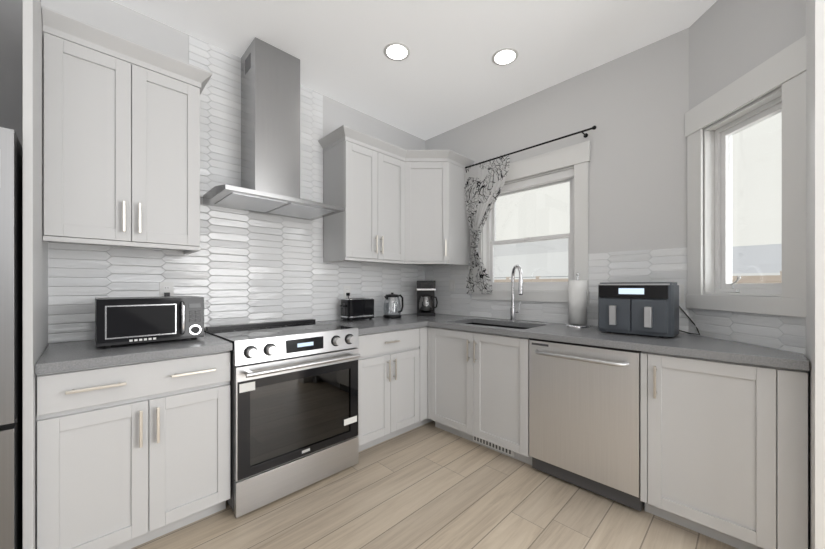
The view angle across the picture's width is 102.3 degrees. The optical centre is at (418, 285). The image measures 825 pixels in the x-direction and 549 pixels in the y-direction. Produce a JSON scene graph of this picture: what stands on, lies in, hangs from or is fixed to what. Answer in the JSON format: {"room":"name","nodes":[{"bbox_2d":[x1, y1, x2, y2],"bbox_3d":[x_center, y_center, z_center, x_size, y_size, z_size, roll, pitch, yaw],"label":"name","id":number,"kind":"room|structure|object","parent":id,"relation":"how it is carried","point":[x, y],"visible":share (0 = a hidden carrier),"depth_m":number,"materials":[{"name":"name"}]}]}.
{"room":"kitchen","nodes":[
{"label":"kitchen","id":0,"kind":"room"},
{"bbox_2d":[0,0,424,159],"bbox_3d":[-1.551,-0.200,2.152,4.750,2.815,0.154,0,0,-45],"label":"wall","id":1,"kind":"structure","parent":0,"point":[111,16],"depth_m":1.88,"materials":[{"name":"white paint"}]},
{"bbox_2d":[42,6,211,254],"bbox_3d":[-1.530,-0.704,1.794,0.642,1.008,0.387,0,0,-45],"label":"upper cabinet","id":2,"kind":"object","parent":1,"relation":"attached to","point":[121,153],"visible":1,"depth_m":1.64,"materials":[{"name":"grey paint"}]},
{"bbox_2d":[48,35,424,343],"bbox_3d":[-0.912,-0.654,2.683,2.782,1.904,0.006,0,0,-45],"label":"tile","id":3,"kind":"structure","parent":1,"relation":"attached to","point":[243,267],"depth_m":2.30,"materials":[{"name":"white tile"}]},
{"bbox_2d":[159,282,173,295],"bbox_3d":[-1.540,0.018,2.029,0.068,0.080,0.030,0,0,-45],"label":"electrical outlet","id":4,"kind":"object","parent":3,"relation":"attached to","point":[166,288],"visible":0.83,"depth_m":2.02,"materials":[{"name":"white plastic"}]},
{"bbox_2d":[344,286,350,297],"bbox_3d":[-0.635,0.053,2.934,0.061,0.097,0.030,0,0,-45],"label":"electrical outlet","id":5,"kind":"object","parent":3,"relation":"attached to","point":[347,291],"visible":0.83,"depth_m":2.92,"materials":[{"name":"white plastic"}]},
{"bbox_2d":[203,37,344,220],"bbox_3d":[-0.970,-1.068,2.275,0.762,1.075,0.498,0,0,-45],"label":"range hood","id":6,"kind":"object","parent":1,"relation":"attached to","point":[270,129],"visible":1,"depth_m":2.23,"materials":[{"name":"silver metal"}]},
{"bbox_2d":[322,125,413,264],"bbox_3d":[-0.431,-0.715,2.901,0.673,0.986,0.375,0,0,-45],"label":"upper cabinet","id":7,"kind":"object","parent":1,"relation":"attached to","point":[364,181],"depth_m":2.71,"materials":[{"name":"grey paint"}]},
{"bbox_2d":[402,148,473,265],"bbox_3d":[0.057,-0.715,3.216,0.671,0.986,0.620,0,0,-45],"label":"upper cabinet","id":8,"kind":"object","parent":1,"relation":"attached to","point":[408,207],"depth_m":3.00,"materials":[{"name":"grey paint"}]},
{"bbox_2d":[112,0,716,139],"bbox_3d":[0.074,-1.657,0.633,4.900,0.100,4.900,0,0,-45],"label":"ceiling","id":9,"kind":"structure","parent":0,"point":[447,74],"depth_m":2.17,"materials":[{"name":"white paint"}]},
{"bbox_2d":[384,42,409,60],"bbox_3d":[-0.148,-1.605,2.283,0.184,0.004,0.184,0,0,-45],"label":"recessed light","id":10,"kind":"object","parent":9,"relation":"in","point":[397,51],"visible":1,"depth_m":2.27,"materials":[{"name":"white plastic"}]},
{"bbox_2d":[492,48,518,65],"bbox_3d":[0.607,-1.605,2.333,0.184,0.004,0.184,0,0,-45],"label":"recessed light","id":11,"kind":"object","parent":9,"relation":"in","point":[503,57],"visible":1,"depth_m":2.32,"materials":[{"name":"white plastic"}]},
{"bbox_2d":[131,421,737,548],"bbox_3d":[0.074,1.258,0.633,4.900,0.100,4.900,0,0,-45],"label":"floor","id":12,"kind":"structure","parent":0,"point":[429,485],"depth_m":1.76,"materials":[{"name":"brown wood"}]},
{"bbox_2d":[0,127,21,548],"bbox_3d":[-1.938,0.333,1.067,0.879,1.750,0.781,0,0,-45],"label":"refrigerator","id":13,"kind":"object","parent":12,"relation":"on","point":[10,341],"visible":0.71,"depth_m":1.15,"materials":[{"name":"grey metal"}]},
{"bbox_2d":[22,0,47,548],"bbox_3d":[-1.657,0.000,1.447,0.024,2.416,0.699,0,0,-45],"label":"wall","id":14,"kind":"structure","parent":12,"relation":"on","point":[34,295],"depth_m":1.21,"materials":[{"name":"grey paint"}]},
{"bbox_2d":[36,351,229,548],"bbox_3d":[-1.425,0.770,1.708,0.671,0.875,0.658,0,0,-45],"label":"base cabinet","id":15,"kind":"object","parent":12,"relation":"on","point":[131,455],"visible":1,"depth_m":1.46,"materials":[{"name":"grey paint"}]},
{"bbox_2d":[35,332,232,374],"bbox_3d":[-1.425,0.313,1.709,0.671,0.038,0.643,0,0,-45],"label":"countertop","id":16,"kind":"structure","parent":15,"relation":"on","point":[63,356],"depth_m":1.52,"materials":[{"name":"stone"}]},
{"bbox_2d":[95,296,203,347],"bbox_3d":[-1.425,0.177,1.772,0.425,0.232,0.359,0,0,-45],"label":"microwave","id":17,"kind":"object","parent":16,"relation":"on","point":[124,320],"visible":1,"depth_m":1.65,"materials":[{"name":"black plastic"}]},
{"bbox_2d":[204,319,360,517],"bbox_3d":[-0.876,0.737,2.182,0.762,0.942,0.716,0,0,-45],"label":"range","id":18,"kind":"object","parent":12,"relation":"on","point":[294,405],"visible":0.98,"depth_m":1.93,"materials":[{"name":"silver metal"}]},
{"bbox_2d":[356,327,423,451],"bbox_3d":[-0.432,0.770,2.725,0.625,0.876,0.624,0,0,-45],"label":"base cabinet","id":19,"kind":"object","parent":12,"relation":"on","point":[393,383],"depth_m":2.51,"materials":[{"name":"grey paint"}]},
{"bbox_2d":[318,316,430,334],"bbox_3d":[-0.398,0.313,2.735,0.685,0.038,0.644,0,0,-45],"label":"countertop","id":20,"kind":"structure","parent":19,"relation":"on","point":[376,324],"depth_m":2.63,"materials":[{"name":"stone"}]},
{"bbox_2d":[340,298,373,320],"bbox_3d":[-0.535,0.199,2.873,0.296,0.188,0.162,0,0,-45],"label":"toaster","id":21,"kind":"object","parent":20,"relation":"on","point":[352,309],"visible":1,"depth_m":2.80,"materials":[{"name":"black metal"}]},
{"bbox_2d":[383,293,403,317],"bbox_3d":[-0.225,0.177,3.106,0.224,0.232,0.170,0,0,-45],"label":"kettle","id":22,"kind":"object","parent":20,"relation":"on","point":[392,314],"visible":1,"depth_m":3.05,"materials":[{"name":"clear plastic"}]},
{"bbox_2d":[424,326,432,423],"bbox_3d":[0.021,0.770,3.178,0.771,0.876,0.624,0,0,-45],"label":"base cabinet","id":23,"kind":"object","parent":12,"relation":"on","point":[426,420],"depth_m":2.78,"materials":[{"name":"grey paint"}]},
{"bbox_2d":[401,313,458,316],"bbox_3d":[0.061,0.313,3.184,0.360,0.038,0.659,0,0,-45],"label":"countertop","id":24,"kind":"structure","parent":23,"relation":"on","point":[404,315],"depth_m":3.31,"materials":[{"name":"stone"}]},
{"bbox_2d":[427,315,808,370],"bbox_3d":[0.800,0.313,2.480,0.648,0.038,2.699,0,0,-45],"label":"countertop","id":25,"kind":"structure","parent":23,"relation":"on","point":[682,344],"depth_m":1.81,"materials":[{"name":"stone"}]},
{"bbox_2d":[417,281,437,315],"bbox_3d":[0.088,0.121,3.356,0.213,0.345,0.231,0,0,0],"label":"coffee maker","id":26,"kind":"object","parent":25,"relation":"on","point":[426,297],"visible":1,"depth_m":3.27,"materials":[{"name":"black plastic"}]},
{"bbox_2d":[465,323,528,328],"bbox_3d":[0.601,0.438,2.638,0.414,0.210,0.724,0,0,-45],"label":"sink","id":27,"kind":"object","parent":25,"relation":"in","point":[498,325],"depth_m":2.84,"materials":[{"name":"black metal"}]},
{"bbox_2d":[510,265,522,320],"bbox_3d":[0.816,0.059,2.744,0.184,0.468,0.177,0,0,-45],"label":"faucet","id":28,"kind":"object","parent":25,"relation":"on","point":[513,311],"visible":1,"depth_m":2.79,"materials":[{"name":"silver metal"}]},
{"bbox_2d":[566,273,589,327],"bbox_3d":[1.156,0.098,2.415,0.156,0.390,0.156,0,0,-45],"label":"paper towel holder","id":29,"kind":"object","parent":25,"relation":"on","point":[577,303],"visible":1,"depth_m":2.36,"materials":[{"name":"white paper"}]},
{"bbox_2d":[598,282,699,336],"bbox_3d":[1.404,0.136,2.046,0.409,0.315,0.483,0,0,-45],"label":"air fryer","id":30,"kind":"object","parent":25,"relation":"on","point":[647,308],"visible":0.98,"depth_m":1.94,"materials":[{"name":"grey plastic"}]},
{"bbox_2d":[428,326,531,464],"bbox_3d":[0.603,0.770,2.679,0.658,0.875,0.900,0,0,-45],"label":"base cabinet","id":31,"kind":"object","parent":12,"relation":"on","point":[478,387],"visible":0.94,"depth_m":2.42,"materials":[{"name":"grey paint"}]},
{"bbox_2d":[529,338,644,511],"bbox_3d":[1.120,0.772,2.126,0.659,0.872,0.603,0,0,-45],"label":"dishwasher","id":32,"kind":"object","parent":12,"relation":"on","point":[584,416],"visible":0.81,"depth_m":1.90,"materials":[{"name":"grey metal"}]},
{"bbox_2d":[640,351,807,548],"bbox_3d":[1.553,0.770,1.726,0.654,0.875,0.564,0,0,-45],"label":"base cabinet","id":33,"kind":"object","parent":12,"relation":"on","point":[723,451],"visible":0.94,"depth_m":1.49,"materials":[{"name":"grey paint"}]},
{"bbox_2d":[425,28,688,291],"bbox_3d":[0.991,-0.200,2.863,0.150,2.815,2.443,0,0,-45],"label":"wall","id":34,"kind":"structure","parent":0,"point":[633,107],"depth_m":2.33,"materials":[{"name":"white paint"}]},
{"bbox_2d":[472,141,589,302],"bbox_3d":[0.945,-0.473,2.890,0.176,1.202,1.064,0,0,-45],"label":"window","id":35,"kind":"structure","parent":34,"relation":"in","point":[577,156],"depth_m":2.71,"materials":[{"name":"white wood"}]},
{"bbox_2d":[465,125,596,168],"bbox_3d":[0.880,-1.127,2.792,0.105,0.032,1.154,0,0,-45],"label":"curtain rod","id":36,"kind":"object","parent":34,"relation":"attached to","point":[594,127],"visible":0.81,"depth_m":2.62,"materials":[{"name":"black metal"}]},
{"bbox_2d":[464,154,509,293],"bbox_3d":[0.630,-0.533,3.028,0.113,1.212,0.471,0,0,-45],"label":"sheer curtain","id":37,"kind":"object","parent":36,"relation":"hanging from","point":[484,184],"visible":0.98,"depth_m":3.06,"materials":[{"name":"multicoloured fabric"}]},
{"bbox_2d":[425,247,688,332],"bbox_3d":[0.876,0.028,2.868,0.006,0.540,2.272,0,0,-45],"label":"tile","id":38,"kind":"structure","parent":34,"relation":"attached to","point":[662,265],"depth_m":2.46,"materials":[{"name":"white tile"}]},
{"bbox_2d":[679,285,683,302],"bbox_3d":[1.633,0.048,2.100,0.007,0.114,0.070,0,0,-45],"label":"electrical outlet","id":39,"kind":"object","parent":38,"relation":"attached to","point":[681,293],"visible":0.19,"depth_m":2.08,"materials":[{"name":"white plastic"}]},
{"bbox_2d":[689,0,805,356],"bbox_3d":[1.756,-0.200,1.706,0.150,2.815,0.720,0,0,0],"label":"wall","id":40,"kind":"structure","parent":0,"point":[730,41],"depth_m":1.77,"materials":[{"name":"white paint"}]},
{"bbox_2d":[685,34,806,316],"bbox_3d":[1.743,-0.469,1.740,0.176,1.209,0.657,0,0,0],"label":"window","id":41,"kind":"structure","parent":40,"relation":"in","point":[785,68],"depth_m":1.74,"materials":[{"name":"white"}]},
{"bbox_2d":[689,294,805,354],"bbox_3d":[1.678,0.028,1.732,0.006,0.540,0.662,0,0,0],"label":"tile","id":42,"kind":"structure","parent":40,"relation":"attached to","point":[785,333],"depth_m":1.66,"materials":[{"name":"white tile"}]},
{"bbox_2d":[806,0,824,548],"bbox_3d":[1.710,-0.200,1.369,0.545,2.815,0.148,0,0,-45],"label":"wall","id":43,"kind":"structure","parent":0,"point":[815,198],"depth_m":1.23,"materials":[{"name":"white paint"}]},
{"label":"outside","id":44,"kind":"structure","parent":0,"visible":0},
{"bbox_3d":[28.535,2.508,32.134,79.500,0.200,120.000,0,0,-45],"label":"ground","id":45,"kind":"structure","parent":44,"visible":0},
{"bbox_2d":[494,252,567,277],"bbox_3d":[6.785,0.283,18.869,7.920,4.250,7.900,0,0,-45],"label":"house","id":46,"kind":"structure","parent":45,"relation":"on","point":[560,272],"depth_m":16.87,"materials":[{"name":"white"}]},
{"bbox_2d":[494,238,567,256],"bbox_3d":[13.149,-0.842,27.708,10.420,6.500,15.400,0,0,-45],"label":"house","id":47,"kind":"structure","parent":45,"relation":"on","point":[556,247],"depth_m":28.68,"materials":[{"name":"white"}]},
{"bbox_2d":[494,271,781,282],"bbox_3d":[5.052,1.058,8.616,0.130,2.700,40.050,0,0,-45],"label":"fence","id":48,"kind":"object","parent":45,"relation":"on","point":[768,276],"depth_m":6.90,"materials":[{"name":"brown wood"}]},
{"bbox_2d":[732,244,781,273],"bbox_3d":[17.674,0.358,10.101,8.920,4.100,15.100,0,0,-45],"label":"house","id":49,"kind":"structure","parent":45,"relation":"on","point":[763,258],"depth_m":12.63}
]}

